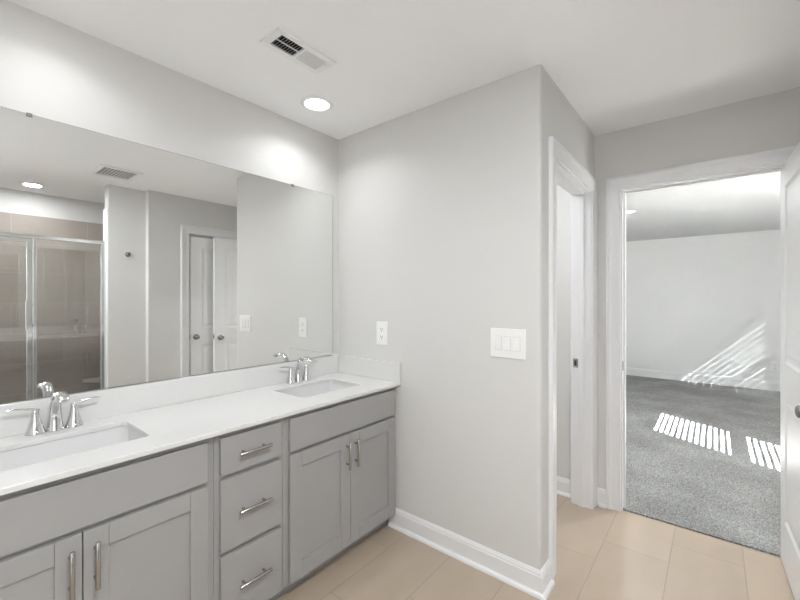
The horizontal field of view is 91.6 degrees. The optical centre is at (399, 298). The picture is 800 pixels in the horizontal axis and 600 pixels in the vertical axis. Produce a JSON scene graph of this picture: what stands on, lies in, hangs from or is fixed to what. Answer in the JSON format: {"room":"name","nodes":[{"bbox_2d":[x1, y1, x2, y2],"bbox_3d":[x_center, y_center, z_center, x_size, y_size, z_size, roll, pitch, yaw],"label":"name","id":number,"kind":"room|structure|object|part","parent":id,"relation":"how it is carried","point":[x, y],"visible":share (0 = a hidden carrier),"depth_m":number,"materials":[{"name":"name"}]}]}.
{"room":"bathroom","nodes":[
{"label":"bathroom","id":0,"kind":"room"},
{"bbox_2d":[0,0,338,404],"bbox_3d":[-0.992,0.141,2.015,0.100,2.440,3.995,0,0,39],"label":"wall","id":1,"kind":"structure","parent":0,"point":[51,69],"depth_m":1.75,"materials":[{"name":"paint"}]},
{"bbox_2d":[0,106,332,403],"bbox_3d":[-1.024,-0.156,1.888,0.010,1.066,1.829,0,0,39],"label":"wall mirror","id":2,"kind":"object","parent":1,"relation":"attached to","point":[123,262],"visible":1,"depth_m":1.73,"materials":[{"name":"clear glass"}]},
{"bbox_2d":[0,355,337,437],"bbox_3d":[-1.015,0.437,1.891,0.019,0.116,1.884,0,0,39],"label":"backsplash","id":3,"kind":"structure","parent":1,"relation":"attached to","point":[115,401],"depth_m":1.77,"materials":[{"name":"white stone"}]},
{"bbox_2d":[9,0,799,139],"bbox_3d":[0.408,-1.129,0.883,3.700,0.100,3.995,0,0,39],"label":"ceiling","id":4,"kind":"structure","parent":0,"point":[619,64],"depth_m":1.66,"materials":[{"name":"paint"}]},
{"bbox_2d":[260,27,335,74],"bbox_3d":[-0.439,-1.070,1.702,0.140,0.018,0.303,0,0,39],"label":"ceiling vent","id":5,"kind":"object","parent":4,"relation":"in","point":[279,40],"visible":1,"depth_m":1.69,"materials":[{"name":"white metal"}]},
{"bbox_2d":[300,96,332,111],"bbox_3d":[-0.461,-1.075,2.159,0.180,0.006,0.180,0,0,39],"label":"recessed light","id":6,"kind":"object","parent":4,"relation":"in","point":[311,103],"visible":1,"depth_m":2.15,"materials":[{"name":"white plastic"}]},
{"bbox_2d":[339,64,548,570],"bbox_3d":[0.150,0.141,2.262,1.367,2.440,0.115,0,0,39],"label":"wall","id":7,"kind":"structure","parent":0,"point":[444,205],"depth_m":2.06,"materials":[{"name":"paint"}]},
{"bbox_2d":[377,321,387,344],"bbox_3d":[-0.111,0.213,2.393,0.088,0.142,0.009,0,0,39],"label":"wall outlet","id":8,"kind":"object","parent":7,"relation":"attached to","point":[382,327],"visible":1,"depth_m":2.38,"materials":[{"name":"white plastic"}]},
{"bbox_2d":[388,508,554,599],"bbox_3d":[0.333,1.305,2.092,0.929,0.112,0.141,0,0,39],"label":"baseboard","id":9,"kind":"structure","parent":7,"relation":"attached to","point":[532,581],"depth_m":1.97,"materials":[{"name":"white wood"}]},
{"bbox_2d":[491,328,525,359],"bbox_3d":[0.519,0.217,1.881,0.178,0.142,0.013,0,0,39],"label":"light switch","id":10,"kind":"object","parent":7,"relation":"attached to","point":[505,343],"visible":1,"depth_m":1.88,"materials":[{"name":"white plastic"}]},
{"bbox_2d":[276,375,794,599],"bbox_3d":[1.685,1.406,3.101,4.700,0.110,9.050,0,0,39],"label":"floor","id":11,"kind":"structure","parent":0,"point":[603,554],"depth_m":2.26,"materials":[{"name":"tile"}]},
{"bbox_2d":[0,437,212,599],"bbox_3d":[-1.135,0.937,1.310,0.559,0.848,0.800,0,0,39],"label":"vanity cabinet","id":12,"kind":"object","parent":11,"relation":"on","point":[141,528],"visible":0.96,"depth_m":1.23,"materials":[{"name":"grey wood"}]},
{"bbox_3d":[-1.068,0.985,1.021,0.018,0.573,0.368,0,0,39],"label":"cabinet door","id":13,"kind":"part","parent":12,"relation":"part of","materials":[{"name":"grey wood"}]},
{"bbox_3d":[-0.949,0.799,1.125,0.036,0.142,0.013,0,0,39],"label":"bar pull","id":14,"kind":"part","parent":12,"relation":"part of","materials":[{"name":"silver metal"}]},
{"bbox_3d":[-0.911,0.799,1.171,0.036,0.142,0.013,0,0,39],"label":"bar pull","id":15,"kind":"part","parent":12,"relation":"part of","materials":[{"name":"silver metal"}]},
{"bbox_3d":[-0.951,0.610,1.165,0.018,0.147,0.739,0,0,39],"label":"false drawer","id":16,"kind":"part","parent":12,"relation":"part of","materials":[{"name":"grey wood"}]},
{"bbox_3d":[-0.835,0.985,1.309,0.018,0.573,0.368,0,0,39],"label":"cabinet door","id":17,"kind":"part","parent":12,"relation":"part of","materials":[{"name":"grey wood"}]},
{"bbox_2d":[213,418,281,599],"bbox_3d":[-0.788,0.937,1.740,0.559,0.848,0.304,0,0,39],"label":"base cabinet","id":18,"kind":"object","parent":11,"relation":"on","point":[247,462],"visible":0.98,"depth_m":1.57,"materials":[{"name":"grey wood"}]},
{"bbox_3d":[-0.606,1.133,1.593,0.018,0.276,0.264,0,0,39],"label":"drawer","id":19,"kind":"part","parent":18,"relation":"part of","materials":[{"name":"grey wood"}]},
{"bbox_3d":[-0.606,0.838,1.593,0.018,0.277,0.264,0,0,39],"label":"drawer","id":20,"kind":"part","parent":18,"relation":"part of","materials":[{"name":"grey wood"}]},
{"bbox_3d":[-0.606,0.609,1.593,0.018,0.145,0.264,0,0,39],"label":"drawer","id":21,"kind":"part","parent":18,"relation":"part of","materials":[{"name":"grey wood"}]},
{"bbox_3d":[-0.585,1.127,1.576,0.036,0.013,0.142,0,0,39],"label":"bar pull","id":22,"kind":"part","parent":18,"relation":"part of","materials":[{"name":"silver metal"}]},
{"bbox_3d":[-0.585,0.835,1.576,0.036,0.013,0.142,0,0,39],"label":"bar pull","id":23,"kind":"part","parent":18,"relation":"part of","materials":[{"name":"silver metal"}]},
{"bbox_3d":[-0.585,0.609,1.576,0.036,0.013,0.142,0,0,39],"label":"bar pull","id":24,"kind":"part","parent":18,"relation":"part of","materials":[{"name":"silver metal"}]},
{"bbox_2d":[275,387,395,599],"bbox_3d":[-0.446,0.937,2.164,0.559,0.848,0.784,0,0,39],"label":"vanity cabinet","id":25,"kind":"object","parent":11,"relation":"on","point":[339,459],"visible":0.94,"depth_m":1.94,"materials":[{"name":"grey wood"}]},
{"bbox_2d":[0,355,400,495],"bbox_3d":[-0.804,0.446,1.733,0.546,0.134,1.904,0,0,39],"label":"countertop","id":26,"kind":"structure","parent":25,"relation":"on","point":[171,413],"depth_m":1.66,"materials":[{"name":"white stone"}]},
{"bbox_2d":[5,390,99,436],"bbox_3d":[-1.287,0.416,1.455,0.197,0.157,0.197,0,0,-6],"label":"faucet","id":27,"kind":"object","parent":26,"relation":"on","point":[35,427],"visible":1,"depth_m":1.44,"materials":[{"name":"silver metal"}]},
{"bbox_3d":[-1.347,0.400,1.390,0.018,0.020,0.092,0,0,34],"label":"lever","id":28,"kind":"part","parent":27,"relation":"part of","materials":[{"name":"silver metal"}]},
{"bbox_3d":[-1.329,0.448,1.419,0.057,0.093,0.057,0,0,39],"label":"handle","id":29,"kind":"part","parent":27,"relation":"part of","materials":[{"name":"silver metal"}]},
{"bbox_3d":[-1.250,0.416,1.426,0.165,0.157,0.053,0,0,39],"label":"spout","id":30,"kind":"part","parent":27,"relation":"part of","materials":[{"name":"silver metal"}]},
{"bbox_3d":[-1.260,0.448,1.506,0.057,0.093,0.057,0,0,39],"label":"handle","id":31,"kind":"part","parent":27,"relation":"part of","materials":[{"name":"silver metal"}]},
{"bbox_3d":[-1.235,0.400,1.528,0.018,0.020,0.092,0,0,44],"label":"lever","id":32,"kind":"part","parent":27,"relation":"part of","materials":[{"name":"silver metal"}]},
{"bbox_2d":[0,426,144,471],"bbox_3d":[-1.134,0.587,1.333,0.314,0.146,0.454,0,0,39],"label":"undermount sink","id":33,"kind":"object","parent":26,"relation":"in","point":[33,454],"visible":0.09,"depth_m":1.43,"materials":[{"name":"white porcelain ceramic"}]},
{"bbox_2d":[280,356,316,383],"bbox_3d":[-0.596,0.416,2.311,0.197,0.157,0.197,0,0,-6],"label":"faucet","id":34,"kind":"object","parent":26,"relation":"on","point":[298,378],"visible":1,"depth_m":2.30,"materials":[{"name":"silver metal"}]},
{"bbox_3d":[-0.638,0.448,2.275,0.057,0.093,0.057,0,0,39],"label":"handle","id":35,"kind":"part","parent":34,"relation":"part of","materials":[{"name":"silver metal"}]},
{"bbox_3d":[-0.559,0.416,2.282,0.165,0.157,0.053,0,0,39],"label":"spout","id":36,"kind":"part","parent":34,"relation":"part of","materials":[{"name":"silver metal"}]},
{"bbox_3d":[-0.569,0.448,2.361,0.057,0.093,0.057,0,0,39],"label":"handle","id":37,"kind":"part","parent":34,"relation":"part of","materials":[{"name":"silver metal"}]},
{"bbox_2d":[281,381,353,397],"bbox_3d":[-0.453,0.587,2.176,0.314,0.146,0.454,0,0,39],"label":"undermount sink","id":38,"kind":"object","parent":26,"relation":"in","point":[321,388],"visible":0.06,"depth_m":2.33,"materials":[{"name":"white ceramic"}]},
{"bbox_3d":[-0.378,0.985,1.875,0.018,0.573,0.366,0,0,39],"label":"cabinet door","id":39,"kind":"part","parent":25,"relation":"part of","materials":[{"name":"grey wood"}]},
{"bbox_3d":[-0.263,0.610,2.017,0.018,0.147,0.732,0,0,39],"label":"false drawer","id":40,"kind":"part","parent":25,"relation":"part of","materials":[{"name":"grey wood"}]},
{"bbox_3d":[-0.260,0.799,1.979,0.036,0.142,0.013,0,0,39],"label":"bar pull","id":41,"kind":"part","parent":25,"relation":"part of","materials":[{"name":"silver metal"}]},
{"bbox_3d":[-0.222,0.799,2.025,0.036,0.142,0.013,0,0,39],"label":"bar pull","id":42,"kind":"part","parent":25,"relation":"part of","materials":[{"name":"silver metal"}]},
{"bbox_3d":[-0.147,0.985,2.161,0.018,0.573,0.362,0,0,39],"label":"cabinet door","id":43,"kind":"part","parent":25,"relation":"part of","materials":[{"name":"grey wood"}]},
{"bbox_2d":[549,76,593,176],"bbox_3d":[0.961,0.141,2.269,0.115,2.440,0.915,0,0,39],"label":"wall","id":44,"kind":"structure","parent":0,"point":[566,126],"depth_m":2.14,"materials":[{"name":"paint"}]},
{"bbox_2d":[549,136,597,579],"bbox_3d":[0.957,0.291,2.265,0.157,2.139,0.913,0,0,39],"label":"door frame","id":45,"kind":"structure","parent":44,"relation":"attached to","point":[565,171],"depth_m":2.53,"materials":[{"name":"white wood"}]},
{"bbox_2d":[557,87,799,488],"bbox_3d":[1.666,0.141,2.361,3.600,2.440,0.115,0,0,39],"label":"wall","id":46,"kind":"structure","parent":0,"point":[770,121],"depth_m":2.45,"materials":[{"name":"paint"}]},
{"bbox_2d":[557,476,569,497],"bbox_3d":[0.707,1.305,3.042,1.252,0.112,0.030,0,0,39],"label":"baseboard","id":47,"kind":"structure","parent":46,"relation":"attached to","point":[563,484],"depth_m":2.70,"materials":[{"name":"white wood"}]},
{"bbox_2d":[597,488,605,508],"bbox_3d":[1.312,1.305,2.554,0.073,0.112,0.030,0,0,39],"label":"baseboard","id":48,"kind":"structure","parent":46,"relation":"attached to","point":[601,493],"depth_m":2.55,"materials":[{"name":"white wood"}]},
{"bbox_2d":[606,146,796,511],"bbox_3d":[1.751,0.291,2.292,0.939,2.139,0.157,0,0,39],"label":"door frame","id":49,"kind":"structure","parent":46,"relation":"attached to","point":[770,161],"depth_m":2.50,"materials":[{"name":"white wood"}]},
{"bbox_2d":[780,142,799,599],"bbox_3d":[1.760,0.340,1.705,0.143,2.018,0.802,0,0,37],"label":"door","id":50,"kind":"structure","parent":46,"relation":"in","point":[790,172],"depth_m":1.83,"materials":[{"name":"white wood"}]},
{"bbox_3d":[1.527,0.429,1.468,0.054,0.060,0.060,0,0,37],"label":"knob","id":51,"kind":"part","parent":50,"relation":"part of","materials":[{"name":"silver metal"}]},
{"bbox_2d":[626,229,779,381],"bbox_3d":[4.497,0.176,6.582,4.500,2.370,0.100,0,0,39],"label":"wall","id":52,"kind":"structure","parent":0,"point":[705,304],"depth_m":6.20,"materials":[{"name":"paint"}]},
{"bbox_2d":[626,367,779,390],"bbox_3d":[2.909,1.285,4.616,4.500,0.132,4.955,0,0,39],"label":"baseboard","id":53,"kind":"structure","parent":52,"relation":"attached to","point":[718,380],"depth_m":6.19,"materials":[{"name":"white wood"}]},
{"bbox_2d":[771,362,778,371],"bbox_3d":[5.497,0.999,5.704,0.088,0.142,0.009,0,0,39],"label":"wall outlet","id":54,"kind":"object","parent":52,"relation":"attached to","point":[774,365],"visible":1,"depth_m":5.70,"materials":[{"name":"white plastic"}]},
{"bbox_2d":[626,172,779,241],"bbox_3d":[2.940,-1.094,4.655,4.700,0.170,5.055,0,0,39],"label":"ceiling","id":55,"kind":"structure","parent":0,"point":[750,203],"depth_m":4.36,"materials":[{"name":"grey paint"}]},
{"bbox_2d":[626,210,635,213],"bbox_3d":[2.652,-1.005,4.537,0.180,0.006,0.180,0,0,39],"label":"recessed light","id":56,"kind":"object","parent":55,"relation":"in","point":[628,211],"visible":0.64,"depth_m":4.50,"materials":[{"name":"white plastic"}]}
]}

